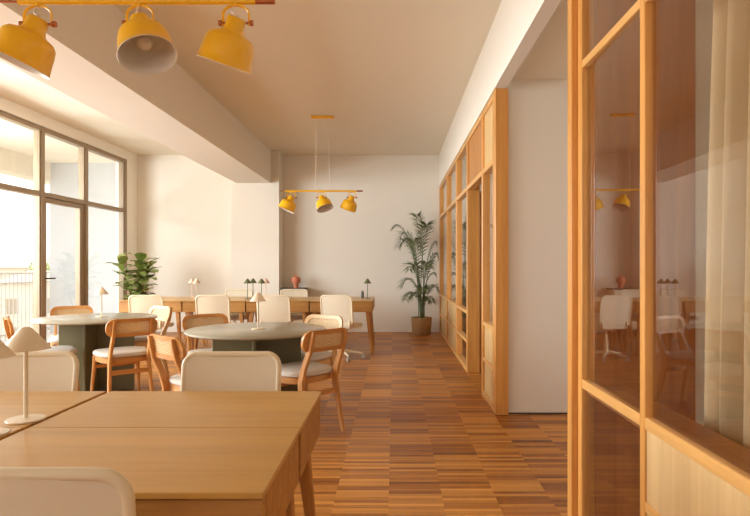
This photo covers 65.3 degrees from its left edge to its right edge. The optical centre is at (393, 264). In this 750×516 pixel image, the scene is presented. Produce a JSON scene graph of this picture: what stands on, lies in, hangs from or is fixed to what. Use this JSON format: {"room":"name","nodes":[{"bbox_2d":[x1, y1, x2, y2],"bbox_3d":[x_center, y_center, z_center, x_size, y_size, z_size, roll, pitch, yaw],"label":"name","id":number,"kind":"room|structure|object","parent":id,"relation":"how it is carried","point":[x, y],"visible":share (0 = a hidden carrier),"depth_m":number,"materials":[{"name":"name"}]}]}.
{"room":"coworking space","nodes":[
{"label":"coworking space","id":0,"kind":"room"},
{"bbox_2d":[2,330,57,343],"bbox_3d":[-5.885,1.395,5.000,2.030,0.190,16.000,0,0,0],"label":"floor","id":1,"kind":"structure","parent":0,"point":[48,334],"depth_m":10.64,"materials":[{"name":"white"}]},
{"bbox_2d":[0,272,49,340],"bbox_3d":[-6.700,0.717,10.200,0.040,1.163,5.400,0,0,0],"label":"balcony railing","id":2,"kind":"object","parent":1,"relation":"on","point":[21,273],"visible":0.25,"depth_m":10.40,"materials":[{"name":"metal"}]},
{"bbox_2d":[0,119,115,184],"bbox_3d":[-5.925,-1.880,5.000,1.950,0.560,16.000,0,0,0],"label":"soffit","id":3,"kind":"structure","parent":0,"point":[16,141],"depth_m":10.04,"materials":[{"name":"paint"}]},
{"bbox_2d":[0,96,136,312],"bbox_3d":[-4.850,-0.398,3.915,0.200,3.276,13.830,0,0,0],"label":"wall","id":4,"kind":"structure","parent":0,"point":[7,106],"depth_m":10.41,"materials":[{"name":"white paint"}]},
{"bbox_2d":[0,110,126,339],"bbox_3d":[-4.810,-0.318,3.708,0.120,3.115,13.455,0,0,0],"label":"window","id":5,"kind":"structure","parent":4,"relation":"in","point":[38,192],"depth_m":7.95,"materials":[{"name":"brown metal"}]},
{"bbox_2d":[45,198,82,344],"bbox_3d":[-4.777,0.125,8.495,0.146,2.100,1.006,0,0,0],"label":"door","id":6,"kind":"structure","parent":5,"relation":"attached to","point":[78,207],"depth_m":8.90,"materials":[{"name":"brown metal"}]},
{"bbox_2d":[50,163,115,332],"bbox_3d":[-5.785,-0.330,11.350,1.670,3.260,0.200,0,0,0],"label":"wall","id":7,"kind":"structure","parent":0,"point":[64,176],"depth_m":11.25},
{"bbox_2d":[0,3,270,182],"bbox_3d":[-2.500,-1.748,3.915,0.620,0.576,13.830,0,0,0],"label":"beam","id":8,"kind":"structure","parent":0,"point":[170,107],"depth_m":5.46,"materials":[{"name":"white paint"}]},
{"bbox_2d":[0,0,501,154],"bbox_3d":[-2.025,-2.136,3.915,6.050,0.200,14.230,0,0,0],"label":"ceiling","id":9,"kind":"structure","parent":0,"point":[393,76],"depth_m":6.32,"materials":[{"name":"paint"}]},
{"bbox_2d":[0,0,275,78],"bbox_3d":[-1.075,-1.409,2.413,1.166,1.254,0.317,0,0,0],"label":"pendant light","id":10,"kind":"object","parent":9,"relation":"hanging from","point":[145,46],"visible":1,"depth_m":2.40,"materials":[{"name":"yellow metal"}]},
{"bbox_2d":[278,179,362,213],"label":"pendant light","id":11,"kind":"object","parent":9,"relation":"hanging from","point":[323,204],"depth_m":7.97,"materials":[{"name":"yellow metal"}]},
{"bbox_2d":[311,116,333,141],"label":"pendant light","id":12,"kind":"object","parent":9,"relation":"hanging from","point":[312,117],"depth_m":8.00,"materials":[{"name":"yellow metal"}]},
{"bbox_2d":[231,151,282,322],"bbox_3d":[-2.475,-0.398,10.625,0.850,3.276,0.410,0,0,0],"label":"column","id":13,"kind":"structure","parent":0,"point":[256,216],"depth_m":10.42,"materials":[{"name":"white paint"}]},
{"bbox_2d":[137,155,492,331],"bbox_3d":[-0.875,-0.398,10.930,8.350,3.276,0.200,0,0,0],"label":"wall","id":14,"kind":"structure","parent":0,"point":[184,206],"depth_m":10.83,"materials":[{"name":"white paint"}]},
{"bbox_2d":[102,332,567,515],"bbox_3d":[-0.835,1.300,3.915,8.070,0.120,14.230,0,0,0],"label":"floor","id":15,"kind":"structure","parent":0,"point":[421,437],"depth_m":4.04,"materials":[{"name":"brown wood"}]},
{"bbox_2d":[0,428,22,439],"bbox_3d":[-1.529,0.865,1.511,0.822,0.750,0.507,0,0,0],"label":"desk","id":16,"kind":"object","parent":15,"relation":"on","point":[13,431],"visible":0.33,"depth_m":1.72,"materials":[{"name":"brown wood"}]},
{"bbox_2d":[0,340,15,435],"bbox_3d":[-1.176,0.343,1.690,0.141,0.294,0.141,0,0,-5],"label":"table lamp","id":17,"kind":"object","parent":16,"relation":"on","point":[5,352],"visible":1,"depth_m":1.69,"materials":[{"name":"beige metal"}]},
{"bbox_2d":[0,351,78,390],"bbox_3d":[-1.605,0.811,2.316,0.581,0.857,0.569,0,0,0],"label":"chair","id":18,"kind":"object","parent":15,"relation":"on","point":[47,370],"visible":0.34,"depth_m":2.57,"materials":[{"name":"beige fabric"}]},
{"bbox_2d":[2,316,79,390],"bbox_3d":[-3.198,0.851,5.306,0.583,0.781,0.448,0,0,-35],"label":"cane chair","id":19,"kind":"object","parent":15,"relation":"on","point":[8,326],"visible":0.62,"depth_m":5.22,"materials":[{"name":"brown"}]},
{"bbox_2d":[0,391,105,429],"bbox_3d":[-1.529,0.865,2.020,0.822,0.750,0.507,0,0,0],"label":"desk","id":20,"kind":"object","parent":15,"relation":"on","point":[51,404],"visible":0.09,"depth_m":2.08,"materials":[{"name":"brown wood"}]},
{"bbox_2d":[5,327,51,424],"bbox_3d":[-1.164,0.343,1.850,0.141,0.294,0.141,0,0,29],"label":"table lamp","id":21,"kind":"object","parent":20,"relation":"on","point":[25,340],"visible":0.94,"depth_m":1.83,"materials":[{"name":"beige metal"}]},
{"bbox_2d":[0,467,135,515],"bbox_3d":[-0.715,0.811,1.375,0.581,0.857,0.569,0,0,0],"label":"chair","id":22,"kind":"object","parent":15,"relation":"on","point":[24,491],"visible":1,"depth_m":1.10,"materials":[{"name":"beige plastic"}]},
{"bbox_2d":[49,305,92,345],"bbox_3d":[-3.490,0.851,6.351,0.448,0.781,0.583,0,0,-30],"label":"cane chair","id":23,"kind":"object","parent":15,"relation":"on","point":[53,340],"visible":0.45,"depth_m":6.53,"materials":[{"name":"brown"}]},
{"bbox_2d":[30,313,157,390],"bbox_3d":[-2.935,0.877,5.780,1.120,0.725,1.120,0,0,-9],"label":"round table","id":24,"kind":"object","parent":15,"relation":"on","point":[86,332],"visible":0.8,"depth_m":5.74,"materials":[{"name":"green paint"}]},
{"bbox_2d":[95,287,107,316],"bbox_3d":[-2.915,0.368,5.830,0.130,0.294,0.130,0,0,23],"label":"table lamp","id":25,"kind":"object","parent":24,"relation":"on","point":[101,290],"visible":1,"depth_m":5.80,"materials":[{"name":"beige metal"}]},
{"bbox_2d":[90,317,157,392],"bbox_3d":[-2.422,0.851,5.255,0.448,0.781,0.583,0,0,-40],"label":"cane chair","id":26,"kind":"object","parent":15,"relation":"on","point":[111,356],"visible":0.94,"depth_m":5.12,"materials":[{"name":"brown wood"}]},
{"bbox_2d":[106,252,158,331],"bbox_3d":[-4.362,0.514,9.811,0.946,1.452,0.595,0,0,0],"label":"plant","id":27,"kind":"object","parent":15,"relation":"on","point":[142,276],"visible":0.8,"depth_m":9.74,"materials":[{"name":"green plant"}]},
{"bbox_2d":[0,428,300,515],"bbox_3d":[-0.691,0.865,1.511,0.822,0.750,0.507,0,0,0],"label":"desk","id":28,"kind":"object","parent":15,"relation":"on","point":[169,471],"visible":0.65,"depth_m":1.48,"materials":[{"name":"brown wood"}]},
{"bbox_2d":[128,295,173,360],"bbox_3d":[-3.202,0.811,7.764,0.581,0.857,0.569,0,0,-4],"label":"chair","id":29,"kind":"object","parent":15,"relation":"on","point":[137,303],"visible":0.42,"depth_m":7.50,"materials":[{"name":"beige fabric"}]},
{"bbox_2d":[135,305,172,377],"bbox_3d":[-2.763,0.851,6.366,0.448,0.781,0.583,0,0,38],"label":"cane chair","id":30,"kind":"object","parent":15,"relation":"on","point":[139,340],"visible":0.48,"depth_m":6.43,"materials":[{"name":"brown wood"}]},
{"bbox_2d":[118,299,193,349],"bbox_3d":[-3.353,0.865,8.280,0.866,0.750,0.507,0,0,0],"label":"desk","id":31,"kind":"object","parent":15,"relation":"on","point":[176,304],"visible":0.3,"depth_m":8.04,"materials":[{"name":"brown wood"}]},
{"bbox_2d":[147,333,185,390],"bbox_3d":[-1.339,0.851,4.026,0.448,0.781,0.583,0,0,41],"label":"cane chair","id":32,"kind":"object","parent":15,"relation":"on","point":[176,355],"visible":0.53,"depth_m":3.88,"materials":[{"name":"brown"}]},
{"bbox_2d":[138,297,204,347],"bbox_3d":[-3.353,0.865,8.792,0.866,0.750,0.507,0,0,0],"label":"desk","id":33,"kind":"object","parent":15,"relation":"on","point":[203,340],"visible":0.19,"depth_m":8.59,"materials":[{"name":"brown wood"}]},
{"bbox_2d":[30,391,321,515],"bbox_3d":[-0.691,0.865,2.020,0.822,0.750,0.507,0,0,0],"label":"desk","id":34,"kind":"object","parent":15,"relation":"on","point":[112,409],"visible":0.38,"depth_m":1.98,"materials":[{"name":"brown wood"}]},
{"bbox_2d":[182,313,227,354],"bbox_3d":[-1.633,0.851,5.269,0.448,0.781,0.583,0,0,-34],"label":"cane chair","id":35,"kind":"object","parent":15,"relation":"on","point":[220,318],"visible":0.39,"depth_m":5.44,"materials":[{"name":"brown"}]},
{"bbox_2d":[195,295,237,326],"bbox_3d":[-2.337,0.811,7.764,0.581,0.857,0.569,0,0,-2],"label":"chair","id":36,"kind":"object","parent":15,"relation":"on","point":[205,304],"visible":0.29,"depth_m":7.50,"materials":[{"name":"beige fabric"}]},
{"bbox_2d":[182,299,250,349],"bbox_3d":[-2.478,0.865,8.280,0.866,0.750,0.507,0,0,0],"label":"desk","id":37,"kind":"object","parent":15,"relation":"on","point":[236,305],"visible":0.35,"depth_m":8.04,"materials":[{"name":"brown wood"}]},
{"bbox_2d":[193,279,199,298],"bbox_3d":[-2.860,0.343,8.470,0.113,0.294,0.113,0,0,-40],"label":"table lamp","id":38,"kind":"object","parent":37,"relation":"on","point":[196,281],"visible":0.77,"depth_m":8.45,"materials":[{"name":"paint"}]},
{"bbox_2d":[244,279,250,298],"bbox_3d":[-2.121,0.343,8.470,0.113,0.294,0.113,0,0,-42],"label":"table lamp","id":39,"kind":"object","parent":37,"relation":"on","point":[247,281],"visible":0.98,"depth_m":8.45,"materials":[{"name":"green paint"}]},
{"bbox_2d":[196,297,255,348],"bbox_3d":[-2.478,0.865,8.792,0.866,0.750,0.507,0,0,0],"label":"desk","id":40,"kind":"object","parent":15,"relation":"on","point":[206,340],"visible":0.14,"depth_m":8.82,"materials":[{"name":"brown wood"}]},
{"bbox_2d":[180,351,281,390],"bbox_3d":[-0.715,0.811,2.316,0.581,0.857,0.569,0,0,0],"label":"chair","id":41,"kind":"object","parent":15,"relation":"on","point":[200,370],"visible":0.37,"depth_m":2.57,"materials":[{"name":"beige fabric"}]},
{"bbox_2d":[225,289,252,321],"bbox_3d":[-2.464,0.811,9.036,0.581,0.857,0.569,0,0,0],"label":"chair","id":42,"kind":"object","parent":15,"relation":"on","point":[230,292],"visible":0.23,"depth_m":9.29,"materials":[{"name":"beige fabric"}]},
{"bbox_2d":[184,322,326,390],"bbox_3d":[-1.105,0.877,4.730,1.120,0.725,1.120,0,0,-9],"label":"round table","id":43,"kind":"object","parent":15,"relation":"on","point":[283,339],"visible":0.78,"depth_m":4.70,"materials":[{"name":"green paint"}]},
{"bbox_2d":[250,292,265,329],"bbox_3d":[-1.095,0.368,4.710,0.130,0.294,0.130,0,0,-4],"label":"table lamp","id":44,"kind":"object","parent":43,"relation":"on","point":[257,297],"visible":1,"depth_m":4.69,"materials":[{"name":"beige metal"}]},
{"bbox_2d":[256,295,296,322],"bbox_3d":[-1.535,0.811,7.764,0.581,0.857,0.569,0,0,3],"label":"chair","id":45,"kind":"object","parent":15,"relation":"on","point":[276,308],"visible":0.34,"depth_m":7.51,"materials":[{"name":"beige fabric"}]},
{"bbox_2d":[246,299,311,322],"bbox_3d":[-1.603,0.865,8.280,0.866,0.750,0.507,0,0,0],"label":"desk","id":46,"kind":"object","parent":15,"relation":"on","point":[297,305],"visible":0.41,"depth_m":8.04,"materials":[{"name":"brown wood"}]},
{"bbox_2d":[258,279,264,294],"bbox_3d":[-1.918,0.343,8.470,0.113,0.294,0.113,0,0,-36],"label":"table lamp","id":47,"kind":"object","parent":46,"relation":"on","point":[261,281],"visible":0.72,"depth_m":8.45,"materials":[{"name":"green paint"}]},
{"bbox_2d":[279,287,307,322],"bbox_3d":[-1.810,0.826,10.578,0.440,0.828,0.445,0,0,0],"label":"sideboard","id":48,"kind":"object","parent":15,"relation":"on","point":[306,288],"visible":0.2,"depth_m":10.36,"materials":[{"name":"beige wood"}]},
{"bbox_2d":[291,274,300,287],"bbox_3d":[-1.759,0.286,10.500,0.139,0.252,0.139,0,0,45],"label":"vase","id":49,"kind":"object","parent":48,"relation":"on","point":[295,280],"visible":0.99,"depth_m":10.46,"materials":[{"name":"ceramic"}]},
{"bbox_2d":[280,289,307,338],"bbox_3d":[-1.568,0.811,9.036,0.581,0.857,0.569,0,0,-4],"label":"chair","id":50,"kind":"object","parent":15,"relation":"on","point":[289,292],"visible":0.26,"depth_m":9.29,"materials":[{"name":"beige fabric"}]},
{"bbox_2d":[290,297,316,314],"bbox_3d":[-1.603,0.865,8.792,0.866,0.750,0.507,0,0,0],"label":"desk","id":51,"kind":"object","parent":15,"relation":"on","point":[290,297],"visible":0.03,"depth_m":8.72,"materials":[{"name":"brown wood"}]},
{"bbox_2d":[281,327,347,431],"bbox_3d":[-0.668,0.851,4.380,0.583,0.781,0.448,0,0,42],"label":"cane chair","id":52,"kind":"object","parent":15,"relation":"on","point":[301,373],"visible":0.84,"depth_m":4.26,"materials":[{"name":"brown wood"}]},
{"bbox_2d":[301,314,342,402],"bbox_3d":[-0.760,0.851,5.151,0.448,0.781,0.583,0,0,30],"label":"cane chair","id":53,"kind":"object","parent":15,"relation":"on","point":[325,357],"visible":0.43,"depth_m":5.25,"materials":[{"name":"brown"}]},
{"bbox_2d":[310,299,373,354],"bbox_3d":[-0.728,0.865,8.280,0.866,0.750,0.507,0,0,0],"label":"desk","id":54,"kind":"object","parent":15,"relation":"on","point":[359,305],"visible":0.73,"depth_m":8.04,"materials":[{"name":"brown wood"}]},
{"bbox_2d":[364,279,370,298],"bbox_3d":[-0.384,0.343,8.470,0.113,0.294,0.113,0,0,6],"label":"table lamp","id":55,"kind":"object","parent":54,"relation":"on","point":[367,281],"visible":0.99,"depth_m":8.45,"materials":[{"name":"green metal"}]},
{"bbox_2d":[320,295,364,361],"bbox_3d":[-0.680,0.811,7.764,0.581,0.857,0.569,0,0,14],"label":"chair","id":56,"kind":"object","parent":15,"relation":"on","point":[339,305],"visible":0.61,"depth_m":7.52,"materials":[{"name":"beige fabric"}]},
{"bbox_2d":[315,297,374,345],"bbox_3d":[-0.728,0.865,8.792,0.866,0.750,0.507,0,0,0],"label":"desk","id":57,"kind":"object","parent":15,"relation":"on","point":[317,297],"visible":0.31,"depth_m":8.82,"materials":[{"name":"brown wood"}]},
{"bbox_2d":[389,210,439,335],"bbox_3d":[0.355,0.138,10.331,0.899,2.204,0.837,0,0,0],"label":"potted palm","id":58,"kind":"object","parent":15,"relation":"on","point":[421,325],"visible":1,"depth_m":10.29,"materials":[{"name":"plant"}]},
{"bbox_2d":[411,316,431,335],"bbox_3d":[0.490,1.085,10.420,0.370,0.310,0.370,0,0,0],"label":"pot","id":59,"kind":"object","parent":15,"relation":"on","point":[421,325],"depth_m":10.27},
{"bbox_2d":[491,0,567,181],"bbox_3d":[2.085,-1.603,3.915,2.230,0.115,13.830,0,0,0],"label":"ceiling","id":60,"kind":"structure","parent":0,"point":[547,58],"depth_m":4.27,"materials":[{"name":"paint"}]},
{"bbox_2d":[704,0,749,449],"bbox_3d":[1.171,-0.142,1.453,0.115,2.705,1.506,0,0,0],"label":"curtain","id":61,"kind":"object","parent":60,"relation":"hanging from","point":[727,310],"visible":0.74,"depth_m":1.97,"materials":[{"name":"fabric"}]},
{"bbox_2d":[506,79,567,412],"bbox_3d":[1.973,-0.155,4.935,2.054,2.790,0.130,0,0,0],"label":"wall","id":62,"kind":"structure","parent":0,"point":[537,108],"depth_m":4.87,"materials":[{"name":"white paint"}]},
{"bbox_2d":[508,413,567,413],"bbox_3d":[1.973,1.234,4.867,2.054,0.012,0.006,0,0,0],"label":"baseboard","id":63,"kind":"structure","parent":62,"relation":"attached to","point":[508,413],"depth_m":4.86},
{"bbox_2d":[439,0,749,515],"bbox_3d":[0.960,-0.398,3.915,0.260,3.276,13.830,0,0,0],"label":"wall","id":64,"kind":"structure","parent":0,"point":[687,468],"depth_m":2.77,"materials":[{"name":"brown wood"}]},
{"bbox_2d":[480,191,492,371],"bbox_3d":[1.237,0.190,7.106,0.101,2.080,0.860,0,0,28],"label":"door","id":65,"kind":"structure","parent":64,"relation":"in","point":[480,191],"depth_m":6.98,"materials":[{"name":"brown wood"}]},
{"bbox_2d":[594,0,694,515],"bbox_3d":[1.191,-0.150,2.796,0.478,2.780,0.048,0,0,0],"label":"glass pane","id":66,"kind":"object","parent":64,"relation":"in","point":[617,69],"depth_m":2.77,"materials":[{"name":"clear glass"}]},
{"bbox_2d":[695,0,713,425],"bbox_3d":[2.215,-0.152,2.825,1.570,2.785,0.090,0,0,0],"label":"wall","id":67,"kind":"structure","parent":0,"point":[703,8],"depth_m":2.78,"materials":[{"name":"white paint"}]},
{"label":"outside","id":68,"kind":"structure","parent":0,"visible":0},
{"bbox_3d":[-103.600,9.540,80.000,192.800,0.600,280.000,0,0,0],"label":"ground","id":69,"kind":"structure","parent":68,"visible":0},
{"bbox_2d":[0,257,47,279],"bbox_3d":[-52.000,4.070,76.000,12.600,10.340,8.600,0,0,-30],"label":"house","id":70,"kind":"structure","parent":69,"relation":"on","point":[7,264],"depth_m":74.50,"materials":[{"name":"ceramic"}]},
{"bbox_2d":[2,270,49,338],"bbox_3d":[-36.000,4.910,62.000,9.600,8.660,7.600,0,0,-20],"label":"balcony railing","id":71,"kind":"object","parent":69,"relation":"on","point":[19,275],"visible":0.22,"depth_m":57.92,"materials":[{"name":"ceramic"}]},
{"bbox_2d":[26,258,49,270],"bbox_3d":[-41.503,4.166,69.930,4.963,10.147,4.951,0,0,0],"label":"tree","id":72,"kind":"object","parent":69,"relation":"on","point":[48,263],"visible":0.02,"depth_m":69.48,"materials":[{"name":"green plant"}]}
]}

